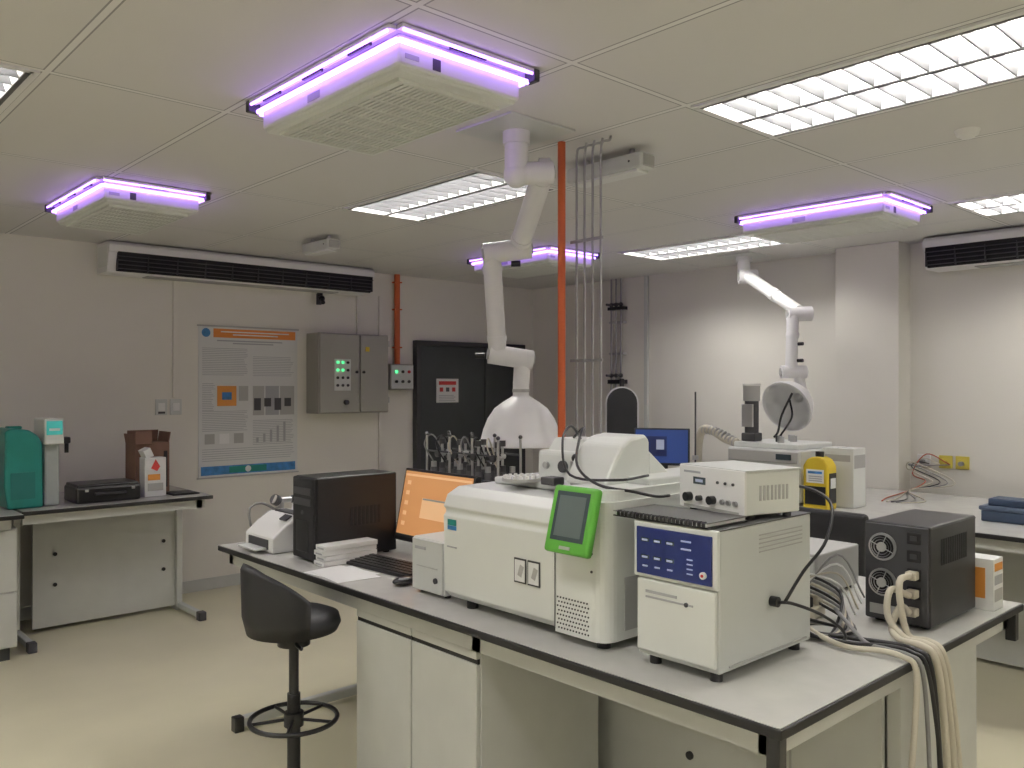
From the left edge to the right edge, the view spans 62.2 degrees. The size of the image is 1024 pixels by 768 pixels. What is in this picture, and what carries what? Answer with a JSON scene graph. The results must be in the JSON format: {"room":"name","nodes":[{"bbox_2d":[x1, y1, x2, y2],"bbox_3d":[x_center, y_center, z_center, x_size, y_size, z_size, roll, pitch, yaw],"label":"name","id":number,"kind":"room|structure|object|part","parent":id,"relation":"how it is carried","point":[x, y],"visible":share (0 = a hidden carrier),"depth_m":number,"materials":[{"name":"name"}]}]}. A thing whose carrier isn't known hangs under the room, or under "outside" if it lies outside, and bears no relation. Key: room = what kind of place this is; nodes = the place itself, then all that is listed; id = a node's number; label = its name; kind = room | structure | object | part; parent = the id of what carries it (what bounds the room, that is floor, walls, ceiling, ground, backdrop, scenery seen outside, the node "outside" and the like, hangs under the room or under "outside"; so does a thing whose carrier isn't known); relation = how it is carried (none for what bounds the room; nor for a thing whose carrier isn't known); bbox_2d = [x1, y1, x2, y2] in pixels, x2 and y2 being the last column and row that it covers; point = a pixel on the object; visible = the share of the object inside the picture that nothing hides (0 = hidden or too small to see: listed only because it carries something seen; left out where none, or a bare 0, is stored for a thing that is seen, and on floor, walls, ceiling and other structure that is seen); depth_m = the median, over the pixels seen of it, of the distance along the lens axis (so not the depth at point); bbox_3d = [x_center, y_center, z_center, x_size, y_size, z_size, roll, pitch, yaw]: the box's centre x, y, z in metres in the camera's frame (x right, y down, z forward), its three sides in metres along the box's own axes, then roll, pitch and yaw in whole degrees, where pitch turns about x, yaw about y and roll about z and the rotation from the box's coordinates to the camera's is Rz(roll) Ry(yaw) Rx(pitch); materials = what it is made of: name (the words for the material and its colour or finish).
{"room":"laboratory","nodes":[
{"label":"laboratory","id":0,"kind":"room"},
{"bbox_2d":[0,233,532,606],"bbox_3d":[-3.088,0.114,6.108,9.100,3.000,0.100,0,0,-42],"label":"wall","id":1,"kind":"structure","parent":0,"point":[92,351],"depth_m":6.51,"materials":[{"name":"paint"}]},
{"bbox_2d":[20,573,240,620],"bbox_3d":[-3.640,1.567,5.523,7.300,0.090,0.012,0,0,-42],"label":"baseboard","id":2,"kind":"structure","parent":1,"relation":"attached to","point":[232,579],"depth_m":6.64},
{"bbox_2d":[155,399,181,414],"bbox_3d":[-2.613,0.175,6.463,0.200,0.120,0.018,0,0,-42],"label":"wall switch","id":3,"kind":"object","parent":1,"relation":"attached to","point":[160,404],"visible":1,"depth_m":6.45,"materials":[{"name":"white plastic"}]},
{"bbox_2d":[97,241,373,295],"bbox_3d":[-2.093,-0.894,6.764,2.194,0.222,0.281,0,0,-42],"label":"air conditioner","id":4,"kind":"object","parent":1,"relation":"attached to","point":[114,258],"depth_m":6.54,"materials":[{"name":"white plastic"}]},
{"bbox_2d":[197,324,298,479],"bbox_3d":[-2.132,0.141,6.908,0.870,1.210,0.012,0,0,-42],"label":"poster","id":5,"kind":"object","parent":1,"relation":"attached to","point":[247,376],"visible":1,"depth_m":6.88,"materials":[{"name":"white paper"}]},
{"bbox_2d":[172,281,381,469],"bbox_3d":[-1.894,0.406,7.121,1.890,2.420,0.020,0,0,-42],"label":"conduit","id":6,"kind":"object","parent":1,"relation":"attached to","point":[174,292],"visible":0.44,"depth_m":6.49,"materials":[{"name":"paint"}]},
{"bbox_2d":[316,293,324,304],"bbox_3d":[-1.633,-0.731,7.288,0.057,0.105,0.134,0,0,-35],"label":"security camera","id":7,"kind":"object","parent":1,"relation":"attached to","point":[320,299],"visible":1,"depth_m":7.29,"materials":[{"name":"black plastic"}]},
{"bbox_2d":[306,332,388,413],"bbox_3d":[-1.415,-0.091,7.404,0.708,0.685,0.249,0,0,-42],"label":"control panel","id":8,"kind":"object","parent":1,"relation":"attached to","point":[346,373],"visible":1,"depth_m":7.27,"materials":[{"name":"grey metal"}]},
{"bbox_2d":[392,274,401,363],"bbox_3d":[-1.064,-0.597,7.853,0.070,0.830,0.065,0,0,-42],"label":"conduit","id":9,"kind":"object","parent":1,"relation":"attached to","point":[396,282],"visible":0.87,"depth_m":7.83,"materials":[{"name":"orange"}]},
{"bbox_2d":[388,364,412,389],"bbox_3d":[-1.038,-0.065,7.838,0.260,0.235,0.119,0,0,-42],"label":"switch box","id":10,"kind":"object","parent":1,"relation":"attached to","point":[400,376],"visible":0.91,"depth_m":7.79,"materials":[{"name":"grey"}]},
{"bbox_2d":[413,340,524,473],"bbox_3d":[-0.382,0.604,8.438,1.400,2.030,0.118,0,0,-42],"label":"door","id":11,"kind":"structure","parent":1,"relation":"in","point":[482,386],"depth_m":8.28,"materials":[{"name":"black metal"}]},
{"bbox_2d":[436,379,457,402],"bbox_3d":[-0.624,0.064,8.207,0.270,0.230,0.006,0,0,-42],"label":"warning sign","id":12,"kind":"object","parent":11,"relation":"attached to","point":[446,389],"visible":1,"depth_m":8.20,"materials":[{"name":"white paper"}]},
{"bbox_2d":[0,0,1023,289],"bbox_3d":[-0.170,-1.023,2.926,8.900,0.001,8.540,0,0,-42],"label":"ceiling","id":13,"kind":"structure","parent":0,"point":[148,91],"depth_m":3.46,"materials":[{"name":"paint"}]},
{"bbox_2d":[0,62,39,113],"bbox_3d":[-2.159,-1.066,3.026,0.574,0.104,1.199,0,0,-42],"label":"fluorescent light fixture","id":14,"kind":"object","parent":13,"relation":"attached to","point":[14,80],"visible":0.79,"depth_m":2.87,"materials":[{"name":"white metal"}]},
{"bbox_2d":[45,176,211,234],"bbox_3d":[-2.123,-0.955,4.666,0.579,0.126,0.944,0,0,-42],"label":"air purifier","id":15,"kind":"object","parent":13,"relation":"attached to","point":[104,203],"depth_m":4.45,"materials":[{"name":"white plastic"}]},
{"bbox_2d":[302,235,339,255],"bbox_3d":[-1.329,-0.960,5.892,0.102,0.111,0.372,0,0,-42],"label":"emergency light","id":16,"kind":"object","parent":13,"relation":"attached to","point":[325,246],"visible":1,"depth_m":5.81,"materials":[{"name":"grey plastic"}]},
{"bbox_2d":[246,22,539,155],"bbox_3d":[-0.433,-0.959,2.912,0.579,0.126,0.944,0,0,-42],"label":"air purifier","id":17,"kind":"object","parent":13,"relation":"attached to","point":[400,84],"depth_m":2.72,"materials":[{"name":"white plastic"}]},
{"bbox_2d":[342,169,557,221],"bbox_3d":[-0.367,-1.062,4.667,0.574,0.104,1.199,0,0,-42],"label":"fluorescent light fixture","id":18,"kind":"object","parent":13,"relation":"attached to","point":[474,189],"visible":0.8,"depth_m":4.66,"materials":[{"name":"white metal"}]},
{"bbox_2d":[456,111,574,448],"bbox_3d":[0.041,-0.366,3.680,0.478,1.310,1.018,0,0,6],"label":"fume extraction arm","id":19,"kind":"object","parent":13,"relation":"hanging from","point":[520,414],"visible":0.91,"depth_m":3.82},
{"bbox_2d":[467,245,599,278],"bbox_3d":[0.161,-0.951,6.725,0.579,0.126,0.944,0,0,-42],"label":"air conditioner","id":20,"kind":"object","parent":13,"relation":"attached to","point":[544,260],"depth_m":6.50,"materials":[{"name":"white plastic"}]},
{"bbox_2d":[567,149,654,187],"bbox_3d":[0.434,-0.965,3.790,0.102,0.111,0.452,0,0,-42],"label":"emergency light","id":21,"kind":"object","parent":13,"relation":"attached to","point":[634,164],"visible":0.89,"depth_m":3.71,"materials":[{"name":"grey plastic"}]},
{"bbox_2d":[617,233,784,260],"bbox_3d":[1.424,-1.059,6.309,0.574,0.104,1.199,0,0,-42],"label":"fluorescent light fixture","id":22,"kind":"object","parent":13,"relation":"attached to","point":[737,242],"visible":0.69,"depth_m":6.33,"materials":[{"name":"white metal"}]},
{"bbox_2d":[717,251,813,437],"bbox_3d":[1.919,-0.318,6.350,0.410,1.395,1.117,0,0,-15],"label":"fume extraction arm","id":23,"kind":"object","parent":13,"relation":"hanging from","point":[789,405],"visible":0.98,"depth_m":6.07},
{"bbox_2d":[734,191,932,243],"bbox_3d":[1.872,-0.955,4.991,0.579,0.126,0.944,0,0,-42],"label":"air conditioner","id":24,"kind":"object","parent":13,"relation":"attached to","point":[888,210],"depth_m":4.82,"materials":[{"name":"white plastic"}]},
{"bbox_2d":[691,9,1023,138],"bbox_3d":[1.274,-1.067,2.876,0.574,0.104,1.199,0,0,-42],"label":"fluorescent light fixture","id":25,"kind":"object","parent":13,"relation":"attached to","point":[987,53],"visible":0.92,"depth_m":2.91,"materials":[{"name":"white metal"}]},
{"bbox_2d":[954,127,980,139],"bbox_3d":[1.834,-1.005,3.419,0.095,0.034,0.095,0,0,-42],"label":"smoke detector","id":26,"kind":"object","parent":13,"relation":"attached to","point":[966,133],"visible":1,"depth_m":3.39,"materials":[{"name":"white plastic"}]},
{"bbox_2d":[948,191,1023,217],"bbox_3d":[3.066,-1.063,4.517,0.574,0.104,1.199,0,0,-42],"label":"fluorescent light fixture","id":27,"kind":"object","parent":13,"relation":"attached to","point":[1009,203],"visible":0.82,"depth_m":4.85,"materials":[{"name":"white"}]},
{"bbox_2d":[0,581,1023,767],"bbox_3d":[-0.170,1.657,2.920,9.100,0.100,8.740,0,0,-42],"label":"floor","id":28,"kind":"structure","parent":0,"point":[163,687],"depth_m":4.42,"materials":[{"name":"plastic"}]},
{"bbox_2d":[0,525,16,661],"bbox_3d":[-3.337,1.225,5.031,0.560,0.772,0.768,0,0,-42],"label":"base cabinet","id":29,"kind":"object","parent":28,"relation":"on","point":[8,538],"visible":0.99,"depth_m":4.91,"materials":[{"name":"grey"}]},
{"bbox_2d":[0,506,24,529],"bbox_3d":[-3.930,1.180,4.534,2.135,0.860,1.000,0,0,-42],"label":"lab bench","id":30,"kind":"object","parent":28,"relation":"on","point":[6,515],"visible":0.89,"depth_m":4.88,"materials":[{"name":"black laminate"}]},
{"bbox_2d":[0,426,42,509],"bbox_3d":[-3.024,0.503,5.201,0.210,0.493,0.283,0,0,-42],"label":"container","id":31,"kind":"object","parent":30,"relation":"on","point":[21,478],"visible":1,"depth_m":5.09,"materials":[{"name":"plastic"}]},
{"bbox_2d":[11,485,212,653],"bbox_3d":[-2.748,1.183,5.698,1.150,0.860,0.880,0,0,-42],"label":"lab bench","id":32,"kind":"object","parent":28,"relation":"on","point":[90,561],"visible":0.8,"depth_m":5.70,"materials":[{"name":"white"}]},
{"bbox_2d":[34,417,70,505],"bbox_3d":[-2.873,0.481,5.321,0.165,0.538,0.271,0,0,-42],"label":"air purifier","id":33,"kind":"object","parent":32,"relation":"on","point":[50,430],"visible":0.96,"depth_m":5.23,"materials":[{"name":"grey plastic"}]},
{"bbox_2d":[64,478,139,503],"bbox_3d":[-2.648,0.692,5.501,0.390,0.118,0.308,0,0,-42],"label":"equipment case","id":34,"kind":"object","parent":32,"relation":"on","point":[104,490],"visible":1,"depth_m":5.41,"materials":[{"name":"black plastic"}]},
{"bbox_2d":[124,429,170,490],"bbox_3d":[-2.541,0.538,5.915,0.250,0.428,0.226,0,0,-42],"label":"cardboard box","id":35,"kind":"object","parent":32,"relation":"on","point":[135,440],"visible":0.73,"depth_m":5.85,"materials":[{"name":"brown cardboard"}]},
{"bbox_2d":[138,447,165,496],"bbox_3d":[-2.422,0.588,5.713,0.150,0.326,0.102,0,0,-42],"label":"product box","id":36,"kind":"object","parent":32,"relation":"on","point":[152,469],"visible":0.94,"depth_m":5.67,"materials":[{"name":"white cardboard"}]},
{"bbox_2d":[166,490,198,495],"bbox_3d":[-2.282,0.747,5.849,0.180,0.010,0.210,0,0,-42],"label":"rubber mat","id":37,"kind":"object","parent":32,"relation":"on","point":[179,492],"visible":0.81,"depth_m":5.81,"materials":[{"name":"black rubber"}]},
{"bbox_2d":[240,563,340,767],"bbox_3d":[-0.818,1.130,3.149,0.362,0.955,0.378,0,0,-42],"label":"stool","id":38,"kind":"object","parent":28,"relation":"on","point":[272,611],"visible":1,"depth_m":3.02,"materials":[{"name":"black plastic"}]},
{"bbox_2d":[357,609,597,767],"bbox_3d":[-0.136,1.221,3.100,0.568,0.772,0.700,0,0,-42],"label":"base cabinet","id":39,"kind":"object","parent":28,"relation":"on","point":[424,700],"visible":0.73,"depth_m":2.86,"materials":[{"name":"grey laminate"}]},
{"bbox_2d":[218,522,1023,767],"bbox_3d":[0.187,1.143,3.420,1.580,0.930,2.885,0,0,-42],"label":"lab bench","id":40,"kind":"object","parent":28,"relation":"on","point":[820,704],"depth_m":2.43,"materials":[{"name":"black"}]},
{"bbox_2d":[238,504,292,553],"bbox_3d":[-1.058,0.633,3.892,0.340,0.228,0.270,0,0,-42],"label":"printer","id":41,"kind":"object","parent":40,"relation":"on","point":[272,533],"visible":0.55,"depth_m":3.79,"materials":[{"name":"white plastic"}]},
{"bbox_2d":[248,494,292,526],"bbox_3d":[-1.141,0.637,4.066,0.243,0.224,0.085,0,0,-34],"label":"gas regulator","id":42,"kind":"object","parent":40,"relation":"on","point":[275,499],"visible":0.49,"depth_m":4.05,"materials":[{"name":"silver metal"}]},
{"bbox_2d":[303,565,379,582],"bbox_3d":[-0.665,0.746,3.344,0.213,0.002,0.300,0,0,-42],"label":"paper sheets","id":43,"kind":"object","parent":40,"relation":"on","point":[338,573],"visible":1,"depth_m":3.34,"materials":[{"name":"white paper"}]},
{"bbox_2d":[293,469,395,560],"bbox_3d":[-0.733,0.571,3.730,0.419,0.355,0.186,0,0,-42],"label":"computer tower","id":44,"kind":"object","parent":40,"relation":"on","point":[344,505],"depth_m":3.64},
{"bbox_2d":[314,537,377,566],"bbox_3d":[-0.697,0.706,3.571,0.261,0.083,0.080,0,0,-42],"label":"paper towels","id":45,"kind":"object","parent":40,"relation":"on","point":[329,554],"visible":0.9,"depth_m":3.52,"materials":[{"name":"white paper"}]},
{"bbox_2d":[346,553,412,576],"bbox_3d":[-0.491,0.732,3.428,0.410,0.029,0.140,0,0,44],"label":"keyboard","id":46,"kind":"object","parent":40,"relation":"on","point":[375,562],"visible":0.8,"depth_m":3.42,"materials":[{"name":"black plastic"}]},
{"bbox_2d":[392,576,412,584],"bbox_3d":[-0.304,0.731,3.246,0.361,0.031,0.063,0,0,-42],"label":"computer mouse","id":47,"kind":"object","parent":40,"relation":"on","point":[403,580],"visible":0.58,"depth_m":3.13,"materials":[{"name":"black plastic"}]},
{"bbox_2d":[413,531,450,598],"bbox_3d":[-0.178,0.647,3.107,0.343,0.200,0.185,0,0,-42],"label":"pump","id":48,"kind":"object","parent":40,"relation":"on","point":[428,549],"visible":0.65,"depth_m":2.99,"materials":[{"name":"grey"}]},
{"bbox_2d":[394,468,481,542],"bbox_3d":[-0.326,0.563,3.640,0.170,0.371,0.494,0,0,-42],"label":"computer monitor","id":49,"kind":"object","parent":40,"relation":"on","point":[422,510],"visible":0.47,"depth_m":3.68,"materials":[{"name":"orange glass"}]},
{"bbox_2d":[446,455,492,466],"bbox_3d":[-0.202,0.569,4.452,0.200,0.362,0.444,0,0,-34],"label":"gas manifold","id":50,"kind":"object","parent":40,"relation":"on","point":[488,462],"visible":0.05,"depth_m":4.42,"materials":[{"name":"black plastic"}]},
{"bbox_2d":[424,431,522,482],"bbox_3d":[-0.177,0.484,3.824,0.174,0.525,0.560,0,0,-42],"label":"rack","id":51,"kind":"object","parent":40,"relation":"on","point":[488,474],"visible":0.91,"depth_m":3.78,"materials":[{"name":"grey metal"}]},
{"bbox_2d":[558,141,565,436],"bbox_3d":[0.209,-0.136,3.583,0.069,1.769,0.069,0,0,-42],"label":"conduit","id":52,"kind":"object","parent":40,"relation":"on","point":[561,144],"visible":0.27,"depth_m":3.57,"materials":[{"name":"orange metal"}]},
{"bbox_2d":[444,433,689,648],"bbox_3d":[0.260,0.452,2.826,0.678,0.589,0.722,0,0,-42],"label":"laboratory analyzer","id":53,"kind":"object","parent":40,"relation":"on","point":[496,556],"visible":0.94,"depth_m":2.58,"materials":[{"name":"white plastic"}]},
{"bbox_2d":[545,485,601,558],"bbox_3d":[0.169,0.380,2.362,0.073,0.186,0.166,0,0,-42],"label":"touchscreen display","id":54,"kind":"object","parent":53,"relation":"attached to","point":[574,515],"visible":1,"depth_m":2.34,"materials":[{"name":"green plastic"}]},
{"bbox_2d":[561,425,670,497],"bbox_3d":[0.252,0.229,2.630,0.198,0.195,0.529,0,0,-28],"label":"cable","id":55,"kind":"object","parent":53,"relation":"on","point":[578,433],"visible":1,"depth_m":2.52,"materials":[{"name":"black plastic"}]},
{"bbox_2d":[570,135,611,436],"bbox_3d":[0.331,-0.138,3.541,0.059,1.771,0.186,0,0,-42],"label":"pipes","id":56,"kind":"object","parent":40,"relation":"on","point":[584,240],"visible":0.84,"depth_m":3.54,"materials":[{"name":"grey metal"}]},
{"bbox_2d":[635,509,810,681],"bbox_3d":[0.581,0.554,2.328,0.480,0.383,0.262,0,0,-42],"label":"instrument","id":57,"kind":"object","parent":40,"relation":"on","point":[704,594],"visible":0.98,"depth_m":2.19,"materials":[{"name":"white"}]},
{"bbox_2d":[613,504,746,528],"bbox_3d":[0.444,0.351,2.268,0.184,0.018,0.305,0,0,-42],"label":"spiral-bound manual","id":58,"kind":"object","parent":57,"relation":"on","point":[702,519],"visible":1,"depth_m":2.23,"materials":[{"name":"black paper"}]},
{"bbox_2d":[680,460,800,519],"bbox_3d":[0.632,0.296,2.394,0.226,0.132,0.263,0,0,-28],"label":"controller","id":59,"kind":"object","parent":57,"relation":"on","point":[749,489],"visible":0.98,"depth_m":2.31,"materials":[{"name":"white metal"}]},
{"bbox_2d":[769,485,846,639],"bbox_3d":[0.819,0.516,2.341,0.232,0.452,0.276,0,0,13],"label":"power cable","id":60,"kind":"object","parent":40,"relation":"on","point":[774,601],"visible":0.9,"depth_m":2.30,"materials":[{"name":"black plastic"}]},
{"bbox_3d":[0.935,0.711,2.693,0.060,0.069,0.180,0,0,40],"label":"power adapter strip","id":61,"kind":"part","parent":40,"relation":"part of","materials":[{"name":"beige plastic"}]},
{"bbox_2d":[810,537,857,594],"bbox_3d":[1.037,0.660,3.055,0.441,0.173,0.293,0,0,-42],"label":"controller","id":62,"kind":"object","parent":40,"relation":"on","point":[849,551],"visible":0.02,"depth_m":3.03,"materials":[{"name":"grey"}]},
{"bbox_2d":[810,553,962,767],"bbox_3d":[0.914,1.060,2.510,0.476,1.054,0.661,0,0,-42],"label":"cable bundle","id":63,"kind":"object","parent":40,"relation":"on","point":[908,647],"visible":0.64,"depth_m":2.37,"materials":[{"name":"beige"}]},
{"bbox_2d":[865,509,975,628],"bbox_3d":[1.309,0.589,2.730,0.410,0.315,0.202,0,0,-42],"label":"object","id":64,"kind":"object","parent":40,"relation":"on","point":[937,548],"visible":0.94,"depth_m":2.63,"materials":[{"name":"black plastic"}]},
{"bbox_2d":[974,553,1002,610],"bbox_3d":[1.577,0.661,2.843,0.092,0.169,0.096,0,0,-42],"label":"carton","id":65,"kind":"object","parent":40,"relation":"on","point":[988,568],"visible":0.68,"depth_m":2.80,"materials":[{"name":"white cardboard"}]},
{"bbox_2d":[799,507,868,576],"bbox_3d":[1.757,1.120,4.388,0.576,0.980,0.574,0,0,-42],"label":"case","id":66,"kind":"object","parent":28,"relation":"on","point":[849,527],"visible":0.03,"depth_m":4.16,"materials":[{"name":"black plastic"}]},
{"bbox_2d":[799,488,1023,667],"bbox_3d":[2.496,1.182,5.200,1.450,0.860,5.500,0,0,-42],"label":"laboratory bench","id":67,"kind":"object","parent":28,"relation":"on","point":[1006,540],"visible":0.12,"depth_m":4.81,"materials":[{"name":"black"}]},
{"bbox_2d":[605,379,638,433],"bbox_3d":[0.910,0.355,7.032,0.280,0.799,0.180,0,0,5],"label":"hood","id":68,"kind":"object","parent":67,"relation":"on","point":[621,404],"visible":0.59,"depth_m":6.99,"materials":[{"name":"black"}]},
{"bbox_2d":[634,428,689,468],"bbox_3d":[1.073,0.535,6.081,0.394,0.437,0.200,0,0,15],"label":"computer monitor","id":69,"kind":"object","parent":67,"relation":"on","point":[669,446],"visible":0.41,"depth_m":6.05,"materials":[{"name":"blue plastic"}]},
{"bbox_2d":[692,392,698,461],"bbox_3d":[1.242,0.403,5.749,0.079,0.700,0.079,0,0,-42],"label":"stand","id":70,"kind":"object","parent":67,"relation":"on","point":[695,457],"visible":0.3,"depth_m":5.74,"materials":[{"name":"grey metal"}]},
{"bbox_2d":[694,425,739,461],"bbox_3d":[1.382,0.516,5.835,0.113,0.474,0.410,0,0,-31],"label":"hose","id":71,"kind":"object","parent":67,"relation":"on","point":[720,434],"visible":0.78,"depth_m":5.82,"materials":[{"name":"beige plastic"}]},
{"bbox_2d":[728,435,831,505],"bbox_3d":[1.787,0.545,5.568,0.560,0.415,0.523,0,0,-42],"label":"gas chromatograph","id":72,"kind":"object","parent":67,"relation":"on","point":[792,452],"visible":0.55,"depth_m":5.38,"materials":[{"name":"grey plastic"}]},
{"bbox_2d":[741,384,761,440],"bbox_3d":[1.590,0.187,5.634,0.118,0.379,0.116,0,0,-42],"label":"tower","id":73,"kind":"object","parent":72,"relation":"on","point":[751,392],"visible":1,"depth_m":5.59,"materials":[{"name":"grey metal"}]},
{"bbox_2d":[804,451,835,509],"bbox_3d":[1.855,0.579,5.112,0.116,0.344,0.166,0,0,-42],"label":"container","id":74,"kind":"object","parent":67,"relation":"on","point":[819,470],"visible":0.95,"depth_m":5.07,"materials":[{"name":"yellow plastic"}]},
{"bbox_2d":[822,446,864,508],"bbox_3d":[2.048,0.570,5.237,0.162,0.361,0.202,0,0,-42],"label":"instrument","id":75,"kind":"object","parent":67,"relation":"on","point":[849,462],"visible":0.81,"depth_m":5.16,"materials":[{"name":"grey plastic"}]},
{"bbox_2d":[881,453,955,502],"bbox_3d":[2.683,0.620,5.694,0.856,0.264,0.379,0,0,-42],"label":"cables","id":76,"kind":"object","parent":67,"relation":"on","point":[914,464],"depth_m":5.93,"materials":[{"name":"white plastic"}]},
{"bbox_2d":[979,496,1023,524],"bbox_3d":[2.733,0.688,4.639,0.220,0.124,0.270,0,0,-42],"label":"storage box","id":77,"kind":"object","parent":67,"relation":"on","point":[1002,509],"visible":1,"depth_m":4.59,"materials":[{"name":"blue plastic"}]},
{"bbox_2d":[915,646,975,767],"bbox_3d":[1.195,1.221,2.911,0.540,0.772,0.558,0,0,-42],"label":"base cabinet","id":78,"kind":"object","parent":28,"relation":"on","point":[963,666],"visible":0.07,"depth_m":2.80,"materials":[{"name":"grey laminate"}]},
{"bbox_2d":[533,243,1023,498],"bbox_3d":[3.182,0.113,5.926,0.100,3.000,8.640,0,0,-42],"label":"wall","id":79,"kind":"structure","parent":0,"point":[711,335],"depth_m":6.89,"materials":[{"name":"paint"}]},
{"bbox_2d":[606,278,626,390],"bbox_3d":[0.993,-0.221,8.153,0.119,1.578,0.200,0,0,-42],"label":"pipes","id":80,"kind":"object","parent":79,"relation":"attached to","point":[621,307],"visible":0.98,"depth_m":8.15,"materials":[{"name":"grey metal"}]},
{"bbox_2d":[644,276,648,427],"bbox_3d":[1.256,0.303,7.932,0.030,2.630,0.040,0,0,-42],"label":"conduit","id":81,"kind":"object","parent":79,"relation":"attached to","point":[646,278],"visible":0.56,"depth_m":7.92,"materials":[{"name":"metal"}]},
{"bbox_2d":[922,226,1023,271],"bbox_3d":[3.579,-0.897,5.214,0.281,0.222,1.954,0,0,-42],"label":"air conditioner","id":82,"kind":"object","parent":79,"relation":"attached to","point":[998,247],"depth_m":5.62,"materials":[{"name":"white plastic"}]},
{"bbox_2d":[836,241,910,491],"bbox_3d":[2.663,0.299,6.271,0.200,2.630,0.470,0,0,-42],"label":"column","id":83,"kind":"structure","parent":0,"point":[873,280],"depth_m":6.15,"materials":[{"name":"white paint"}]},
{"bbox_2d":[917,454,969,469],"bbox_3d":[3.029,0.549,5.982,0.050,0.090,0.350,0,0,-42],"label":"wall socket","id":84,"kind":"object","parent":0,"point":[961,462],"depth_m":5.95,"materials":[{"name":"yellow plastic"}]}
]}

